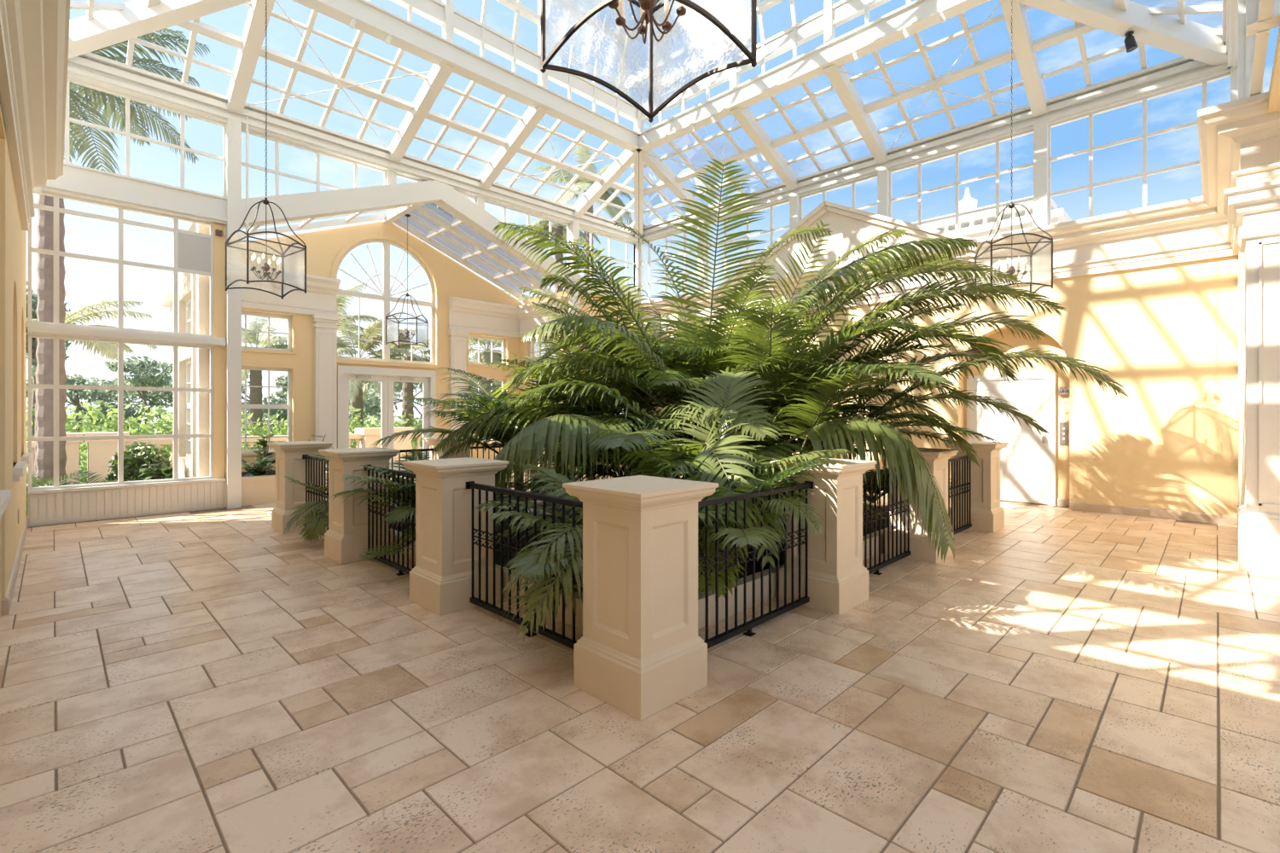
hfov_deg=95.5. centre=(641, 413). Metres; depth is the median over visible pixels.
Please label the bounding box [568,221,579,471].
column
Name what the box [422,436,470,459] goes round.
pillar
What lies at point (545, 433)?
palm
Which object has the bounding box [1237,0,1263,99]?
column
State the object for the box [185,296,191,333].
window
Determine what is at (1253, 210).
trim
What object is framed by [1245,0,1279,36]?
column
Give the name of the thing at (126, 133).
window
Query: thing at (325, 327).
pilaster
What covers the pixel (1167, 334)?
wall
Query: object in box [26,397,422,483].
hedge
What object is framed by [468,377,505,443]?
window
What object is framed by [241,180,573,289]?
beam
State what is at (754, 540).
palm
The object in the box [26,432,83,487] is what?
balustrade
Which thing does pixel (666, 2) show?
candle
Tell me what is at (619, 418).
palm
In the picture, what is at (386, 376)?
door
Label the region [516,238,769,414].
palm
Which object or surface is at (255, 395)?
palm tree
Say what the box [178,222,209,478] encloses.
wall
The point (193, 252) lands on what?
window
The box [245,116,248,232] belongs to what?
conduit
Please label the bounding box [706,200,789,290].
window
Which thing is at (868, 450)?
railing
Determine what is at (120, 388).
window
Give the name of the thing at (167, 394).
tree
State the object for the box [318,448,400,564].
pillar
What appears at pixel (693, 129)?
spotlight
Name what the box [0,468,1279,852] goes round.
floor
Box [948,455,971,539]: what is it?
railing
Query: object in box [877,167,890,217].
column
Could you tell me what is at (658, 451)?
palm
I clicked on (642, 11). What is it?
candle
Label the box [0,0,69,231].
trim
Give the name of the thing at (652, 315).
lantern
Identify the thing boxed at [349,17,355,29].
spotlight
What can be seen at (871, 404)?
palm
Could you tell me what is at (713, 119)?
spotlight
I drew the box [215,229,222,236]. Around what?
sensor box
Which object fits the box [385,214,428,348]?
lantern
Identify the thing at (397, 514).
palm
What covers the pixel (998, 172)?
window
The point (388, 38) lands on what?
spotlight
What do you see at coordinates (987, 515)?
pillar
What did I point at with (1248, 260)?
wall
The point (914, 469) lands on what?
palm
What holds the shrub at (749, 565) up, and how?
on the floor
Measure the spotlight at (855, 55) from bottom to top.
0.137 m
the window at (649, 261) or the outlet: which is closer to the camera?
the outlet
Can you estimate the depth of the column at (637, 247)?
15.49 m
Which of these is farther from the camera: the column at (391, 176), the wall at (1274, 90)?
the column at (391, 176)
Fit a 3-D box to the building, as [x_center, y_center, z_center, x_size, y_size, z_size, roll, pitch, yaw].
[6.410,-1.793,15.335,7.900,7.150,1.350,0,0,45]
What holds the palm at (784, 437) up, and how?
on the floor
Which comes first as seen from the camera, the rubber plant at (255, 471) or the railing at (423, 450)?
the railing at (423, 450)
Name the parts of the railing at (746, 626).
rail, rail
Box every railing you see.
[302,454,328,541]
[325,448,436,505]
[363,465,415,575]
[465,481,582,649]
[470,445,544,490]
[698,481,813,648]
[849,449,951,504]
[862,466,911,575]
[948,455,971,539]
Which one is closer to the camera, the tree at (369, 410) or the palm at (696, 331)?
the palm at (696, 331)
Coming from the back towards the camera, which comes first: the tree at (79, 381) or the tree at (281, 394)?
the tree at (281, 394)
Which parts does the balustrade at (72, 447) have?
handrail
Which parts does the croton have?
stem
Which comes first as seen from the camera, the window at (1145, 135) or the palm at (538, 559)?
the palm at (538, 559)
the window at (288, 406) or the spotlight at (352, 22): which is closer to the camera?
the spotlight at (352, 22)
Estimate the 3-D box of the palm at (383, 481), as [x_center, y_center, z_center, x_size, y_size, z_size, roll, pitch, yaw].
[-2.171,0.832,5.672,1.478,0.865,1.465,0,0,-35]
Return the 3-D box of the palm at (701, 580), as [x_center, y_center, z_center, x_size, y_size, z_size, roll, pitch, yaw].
[0.408,0.898,4.623,1.656,0.784,1.581,0,0,45]
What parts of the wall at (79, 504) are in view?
window sill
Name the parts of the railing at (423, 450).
rail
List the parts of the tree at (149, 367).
crown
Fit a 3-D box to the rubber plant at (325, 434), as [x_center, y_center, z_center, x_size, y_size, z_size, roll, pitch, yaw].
[-6.023,0.768,10.750,0.545,0.755,0.621,0,0,45]
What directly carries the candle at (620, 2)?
on the lantern at (648, 53)
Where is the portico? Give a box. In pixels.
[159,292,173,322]
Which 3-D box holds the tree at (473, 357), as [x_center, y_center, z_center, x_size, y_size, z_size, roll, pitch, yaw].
[-9.648,-0.991,33.834,6.758,5.660,5.050,0,0,18]
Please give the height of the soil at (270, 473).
0.340 m
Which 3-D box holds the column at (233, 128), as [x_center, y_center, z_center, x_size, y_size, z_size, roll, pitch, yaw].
[-6.405,-1.543,9.125,0.180,6.050,0.180,0,0,45]
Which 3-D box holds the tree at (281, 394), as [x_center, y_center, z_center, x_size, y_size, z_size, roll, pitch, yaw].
[-26.808,-0.699,46.187,6.271,5.456,6.694,0,0,-3]
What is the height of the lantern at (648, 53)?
3.990 m
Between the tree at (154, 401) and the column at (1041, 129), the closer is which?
the column at (1041, 129)
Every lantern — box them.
[224,0,306,299]
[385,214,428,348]
[540,0,756,122]
[616,150,661,340]
[974,0,1053,299]
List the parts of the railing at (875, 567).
rail, rail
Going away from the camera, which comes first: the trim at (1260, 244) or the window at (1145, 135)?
the trim at (1260, 244)
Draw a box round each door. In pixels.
[337,365,436,476]
[966,372,1055,506]
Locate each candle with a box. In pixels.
[618,0,622,17]
[640,6,644,25]
[664,0,669,21]
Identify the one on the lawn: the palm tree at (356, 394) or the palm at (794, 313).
the palm tree at (356, 394)
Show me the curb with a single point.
(701, 600)
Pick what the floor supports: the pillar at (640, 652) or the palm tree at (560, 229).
the pillar at (640, 652)
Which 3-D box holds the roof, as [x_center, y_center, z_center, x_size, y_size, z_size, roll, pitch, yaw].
[-4.976,-3.862,12.492,2.700,1.471,7.142,0,0,45]
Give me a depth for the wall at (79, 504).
8.57 m
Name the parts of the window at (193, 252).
grey blank panel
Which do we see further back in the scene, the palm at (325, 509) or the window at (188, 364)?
the window at (188, 364)
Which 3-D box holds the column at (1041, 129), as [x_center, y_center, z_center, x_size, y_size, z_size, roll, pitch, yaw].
[6.308,-3.723,9.186,0.180,1.690,0.180,0,0,45]
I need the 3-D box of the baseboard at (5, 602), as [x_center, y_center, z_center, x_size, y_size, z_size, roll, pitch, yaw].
[-6.440,1.417,5.819,4.698,0.130,0.318,0,0,45]
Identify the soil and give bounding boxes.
[224,470,275,477]
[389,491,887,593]
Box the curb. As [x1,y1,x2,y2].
[389,488,887,629]
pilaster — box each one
[312,314,339,465]
[448,329,469,430]
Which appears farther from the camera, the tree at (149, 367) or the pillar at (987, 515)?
the tree at (149, 367)
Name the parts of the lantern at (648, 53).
corner post, glass pane, glass pane, candle arm, candle arm, candle arm, candle arm, candle arm, corner post, candle arm, candle arm, candle arm, glass pane, glass pane, corner post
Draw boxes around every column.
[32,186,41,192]
[225,118,241,509]
[386,169,396,185]
[476,196,484,209]
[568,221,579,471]
[633,243,639,302]
[698,221,706,291]
[789,193,800,228]
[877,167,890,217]
[1033,120,1048,227]
[1230,65,1237,101]
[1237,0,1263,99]
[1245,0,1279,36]
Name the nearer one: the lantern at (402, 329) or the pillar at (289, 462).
the pillar at (289, 462)
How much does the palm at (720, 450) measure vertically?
1.464 m
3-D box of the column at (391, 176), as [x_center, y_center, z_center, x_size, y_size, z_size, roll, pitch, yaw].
[-4.725,-4.418,10.939,0.160,0.300,0.160,0,0,45]
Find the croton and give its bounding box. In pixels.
[250,434,275,469]
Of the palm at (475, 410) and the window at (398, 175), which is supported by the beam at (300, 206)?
the window at (398, 175)
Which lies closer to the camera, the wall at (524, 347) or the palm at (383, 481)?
the palm at (383, 481)
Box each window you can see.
[27,191,226,347]
[27,334,213,490]
[64,77,225,197]
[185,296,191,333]
[185,360,191,459]
[224,309,291,351]
[224,365,291,453]
[241,128,386,195]
[335,238,434,365]
[396,174,476,203]
[468,335,505,366]
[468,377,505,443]
[484,199,569,267]
[529,336,557,364]
[579,226,635,286]
[640,226,698,302]
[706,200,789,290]
[800,174,877,220]
[890,129,1033,235]
[1048,72,1230,225]
[1245,29,1269,97]
[1257,0,1274,22]
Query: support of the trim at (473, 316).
attached to the wall at (325, 249)
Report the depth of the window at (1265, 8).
4.16 m
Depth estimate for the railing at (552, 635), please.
4.06 m
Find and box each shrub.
[105,441,173,482]
[138,461,182,480]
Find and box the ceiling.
[67,0,1237,243]
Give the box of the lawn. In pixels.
[26,420,618,483]
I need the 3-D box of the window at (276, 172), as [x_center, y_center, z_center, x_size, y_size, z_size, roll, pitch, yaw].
[-5.608,-3.953,10.074,0.070,1.170,2.312,0,0,45]
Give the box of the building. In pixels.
[911,187,1072,238]
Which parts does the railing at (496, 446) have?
rail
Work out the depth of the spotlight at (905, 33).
8.44 m
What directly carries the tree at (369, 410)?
on the lawn
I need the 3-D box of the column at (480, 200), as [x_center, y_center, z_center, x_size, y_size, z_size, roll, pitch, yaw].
[-3.422,-4.418,12.258,0.160,0.300,0.160,0,0,45]
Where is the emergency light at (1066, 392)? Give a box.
[1058,386,1069,395]
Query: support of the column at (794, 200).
on the trim at (1239, 141)
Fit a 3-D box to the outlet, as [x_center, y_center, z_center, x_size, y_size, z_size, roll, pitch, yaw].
[-6.259,1.032,5.844,0.080,0.140,0.008,0,0,45]
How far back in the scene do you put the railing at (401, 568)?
5.45 m
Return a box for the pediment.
[715,200,977,302]
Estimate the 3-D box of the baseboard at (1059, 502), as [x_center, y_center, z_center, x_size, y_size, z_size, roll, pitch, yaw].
[6.697,1.417,9.239,0.240,0.130,0.018,0,0,45]
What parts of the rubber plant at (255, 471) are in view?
stem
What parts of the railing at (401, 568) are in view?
rail, rail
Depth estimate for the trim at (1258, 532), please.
5.42 m
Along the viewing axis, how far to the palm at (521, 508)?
4.26 m
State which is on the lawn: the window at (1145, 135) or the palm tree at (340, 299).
the palm tree at (340, 299)
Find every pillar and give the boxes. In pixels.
[267,441,332,534]
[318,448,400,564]
[401,457,509,616]
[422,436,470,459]
[562,475,718,721]
[770,457,876,615]
[879,448,958,563]
[943,441,1008,533]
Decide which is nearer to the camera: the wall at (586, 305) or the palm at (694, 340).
the palm at (694, 340)
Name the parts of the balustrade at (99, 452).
handrail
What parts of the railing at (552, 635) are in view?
rail, rail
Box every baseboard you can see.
[0,517,28,616]
[1055,498,1069,507]
[1069,501,1237,525]
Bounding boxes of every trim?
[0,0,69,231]
[224,235,340,316]
[448,296,568,337]
[630,91,1279,331]
[1223,179,1279,252]
[1237,503,1279,575]
[1258,239,1279,507]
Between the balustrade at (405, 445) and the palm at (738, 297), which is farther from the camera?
the balustrade at (405, 445)
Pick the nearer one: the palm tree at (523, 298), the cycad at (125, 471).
the cycad at (125, 471)
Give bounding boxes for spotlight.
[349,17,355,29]
[384,33,391,44]
[691,123,695,132]
[711,114,716,122]
[853,50,859,60]
[902,27,909,39]
[939,11,947,23]
[1123,30,1137,52]
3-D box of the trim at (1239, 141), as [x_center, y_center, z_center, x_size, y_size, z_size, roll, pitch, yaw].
[3.128,-2.483,9.980,12.440,0.790,3.380,0,0,45]
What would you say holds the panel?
attached to the wall at (1167, 334)
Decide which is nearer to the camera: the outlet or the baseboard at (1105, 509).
the outlet
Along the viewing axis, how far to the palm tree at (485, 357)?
21.83 m
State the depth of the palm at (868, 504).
5.25 m
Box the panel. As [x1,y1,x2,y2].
[1059,422,1068,445]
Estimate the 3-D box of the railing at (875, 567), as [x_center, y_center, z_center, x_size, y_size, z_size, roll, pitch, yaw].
[2.176,1.002,5.372,0.064,0.960,1.627,0,0,45]
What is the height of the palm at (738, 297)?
4.351 m
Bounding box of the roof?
[224,202,559,298]
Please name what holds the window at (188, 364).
in the wall at (197, 287)
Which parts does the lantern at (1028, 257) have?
glass pane, corner post, crown arm, crown arm, glass pane, chain, crown arm, glass pane, crown arm, glass pane, corner post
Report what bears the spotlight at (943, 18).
attached to the ceiling
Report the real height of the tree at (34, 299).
6.905 m
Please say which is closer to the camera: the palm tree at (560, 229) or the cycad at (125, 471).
the cycad at (125, 471)
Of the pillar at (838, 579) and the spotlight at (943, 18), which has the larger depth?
the spotlight at (943, 18)
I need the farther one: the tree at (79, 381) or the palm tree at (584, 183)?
the tree at (79, 381)
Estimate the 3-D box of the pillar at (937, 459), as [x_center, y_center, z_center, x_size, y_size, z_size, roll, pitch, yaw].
[2.904,0.921,6.108,0.602,1.122,0.602,0,0,45]
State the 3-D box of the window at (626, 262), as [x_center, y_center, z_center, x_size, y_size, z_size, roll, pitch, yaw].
[-0.906,-3.938,14.832,0.070,1.200,2.090,0,0,45]
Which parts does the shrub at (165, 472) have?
stem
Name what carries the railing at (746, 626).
on the floor
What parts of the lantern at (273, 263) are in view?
corner post, glass pane, crown arm, corner post, glass pane, crown arm, chain, crown arm, glass pane, crown arm, glass pane, corner post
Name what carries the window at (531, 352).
in the wall at (524, 347)
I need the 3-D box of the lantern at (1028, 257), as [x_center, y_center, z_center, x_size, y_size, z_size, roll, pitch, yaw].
[4.692,-3.546,7.380,0.674,4.095,0.674,0,0,15]
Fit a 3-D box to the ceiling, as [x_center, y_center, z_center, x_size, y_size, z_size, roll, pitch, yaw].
[-0.033,-7.116,7.628,11.390,5.156,11.390,0,0,45]
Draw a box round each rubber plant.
[241,454,275,477]
[308,434,332,464]
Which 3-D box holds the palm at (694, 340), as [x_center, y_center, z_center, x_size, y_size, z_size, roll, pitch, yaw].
[0.958,-0.017,8.527,3.409,2.706,3.658,0,0,25]
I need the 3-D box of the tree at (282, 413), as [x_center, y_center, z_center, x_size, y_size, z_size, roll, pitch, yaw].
[-25.593,-0.666,36.453,7.286,5.014,5.744,0,0,-16]
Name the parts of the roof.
roof glass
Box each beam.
[41,162,637,302]
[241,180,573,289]
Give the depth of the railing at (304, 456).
7.04 m
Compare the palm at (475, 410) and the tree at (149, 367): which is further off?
the tree at (149, 367)
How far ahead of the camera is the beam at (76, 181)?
8.32 m
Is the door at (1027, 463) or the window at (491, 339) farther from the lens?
the window at (491, 339)
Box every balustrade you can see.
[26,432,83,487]
[83,427,380,483]
[393,427,493,464]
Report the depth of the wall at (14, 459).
4.93 m
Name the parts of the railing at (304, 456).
rail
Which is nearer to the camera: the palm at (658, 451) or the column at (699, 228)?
the palm at (658, 451)
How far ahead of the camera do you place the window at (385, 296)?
13.47 m
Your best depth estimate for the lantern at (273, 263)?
7.16 m
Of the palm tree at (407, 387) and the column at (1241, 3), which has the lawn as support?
the palm tree at (407, 387)
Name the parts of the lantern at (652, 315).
glass pane, chain, glass pane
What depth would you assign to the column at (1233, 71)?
7.64 m
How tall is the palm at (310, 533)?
0.718 m
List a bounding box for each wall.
[0,101,31,618]
[27,223,226,527]
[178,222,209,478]
[224,221,519,473]
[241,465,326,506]
[519,290,568,466]
[579,294,631,471]
[640,255,1238,516]
[1238,234,1279,513]
[1268,24,1279,113]
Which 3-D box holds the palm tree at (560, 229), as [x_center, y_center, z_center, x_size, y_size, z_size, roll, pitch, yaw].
[-3.546,-3.939,26.013,3.972,11.542,4.582,0,0,-35]
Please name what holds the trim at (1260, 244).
attached to the wall at (1248, 260)
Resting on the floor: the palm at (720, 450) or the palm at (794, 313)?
the palm at (794, 313)
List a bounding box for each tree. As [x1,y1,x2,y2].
[26,280,75,436]
[26,300,158,487]
[26,373,143,443]
[26,377,173,428]
[34,28,209,486]
[104,354,173,430]
[111,372,247,435]
[170,372,287,433]
[241,315,287,449]
[248,375,287,434]
[279,283,382,355]
[285,305,424,448]
[349,336,430,458]
[349,355,422,438]
[362,382,421,424]
[420,347,501,424]
[468,337,537,441]
[479,288,601,403]
[524,219,600,292]
[533,140,633,346]
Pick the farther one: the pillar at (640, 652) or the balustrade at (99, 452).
the balustrade at (99, 452)
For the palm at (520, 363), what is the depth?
7.66 m
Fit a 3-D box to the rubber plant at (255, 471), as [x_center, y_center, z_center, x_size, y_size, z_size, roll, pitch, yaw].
[-6.462,0.934,9.890,0.845,0.432,0.645,0,0,45]
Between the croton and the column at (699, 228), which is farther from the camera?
the column at (699, 228)
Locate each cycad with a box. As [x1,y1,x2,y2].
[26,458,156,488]
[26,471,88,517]
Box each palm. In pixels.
[283,476,328,543]
[308,453,401,518]
[328,450,434,560]
[370,354,648,520]
[384,474,541,546]
[432,378,790,511]
[460,221,835,456]
[470,323,672,480]
[475,465,733,615]
[489,464,582,641]
[499,390,727,494]
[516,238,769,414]
[535,331,721,414]
[564,158,889,477]
[582,304,792,414]
[610,226,1069,443]
[614,370,850,536]
[640,341,1130,563]
[640,453,837,598]
[657,344,886,491]
[680,361,921,445]
[698,503,782,597]
[757,500,881,547]
[862,466,888,504]
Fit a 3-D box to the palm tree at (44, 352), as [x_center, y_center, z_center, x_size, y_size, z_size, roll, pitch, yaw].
[-9.483,-2.249,9.268,3.293,8.163,3.874,0,0,32]
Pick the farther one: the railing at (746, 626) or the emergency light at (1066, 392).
the emergency light at (1066, 392)
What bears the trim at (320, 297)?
attached to the wall at (325, 249)
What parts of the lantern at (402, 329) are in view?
corner post, glass pane, chain, glass pane, corner post, glass pane, corner post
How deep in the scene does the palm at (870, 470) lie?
6.92 m
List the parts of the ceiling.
tie rod, tie rod, ring post, dome sill, ring post, tie rod, tie rod, ring post, ring post, tie rod, tie rod, ring post, dome sill, ring post, tie rod, tie rod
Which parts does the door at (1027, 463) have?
handle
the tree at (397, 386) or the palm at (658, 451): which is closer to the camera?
the palm at (658, 451)
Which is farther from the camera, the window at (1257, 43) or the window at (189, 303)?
the window at (189, 303)
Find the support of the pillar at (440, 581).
on the floor
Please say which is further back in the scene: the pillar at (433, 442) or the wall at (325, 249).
the wall at (325, 249)
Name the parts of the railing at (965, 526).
rail, rail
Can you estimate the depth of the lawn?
52.54 m
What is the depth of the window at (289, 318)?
11.82 m
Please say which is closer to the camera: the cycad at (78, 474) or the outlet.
the outlet
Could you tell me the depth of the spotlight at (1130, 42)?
7.65 m
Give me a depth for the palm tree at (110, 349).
11.45 m
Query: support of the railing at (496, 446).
on the floor
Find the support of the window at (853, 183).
in the wall at (1167, 334)
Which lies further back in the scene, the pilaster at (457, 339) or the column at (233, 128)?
the pilaster at (457, 339)
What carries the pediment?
on the trim at (1239, 141)
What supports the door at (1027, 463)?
in the wall at (1167, 334)
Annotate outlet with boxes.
[17,508,19,523]
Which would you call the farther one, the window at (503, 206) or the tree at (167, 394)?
the tree at (167, 394)

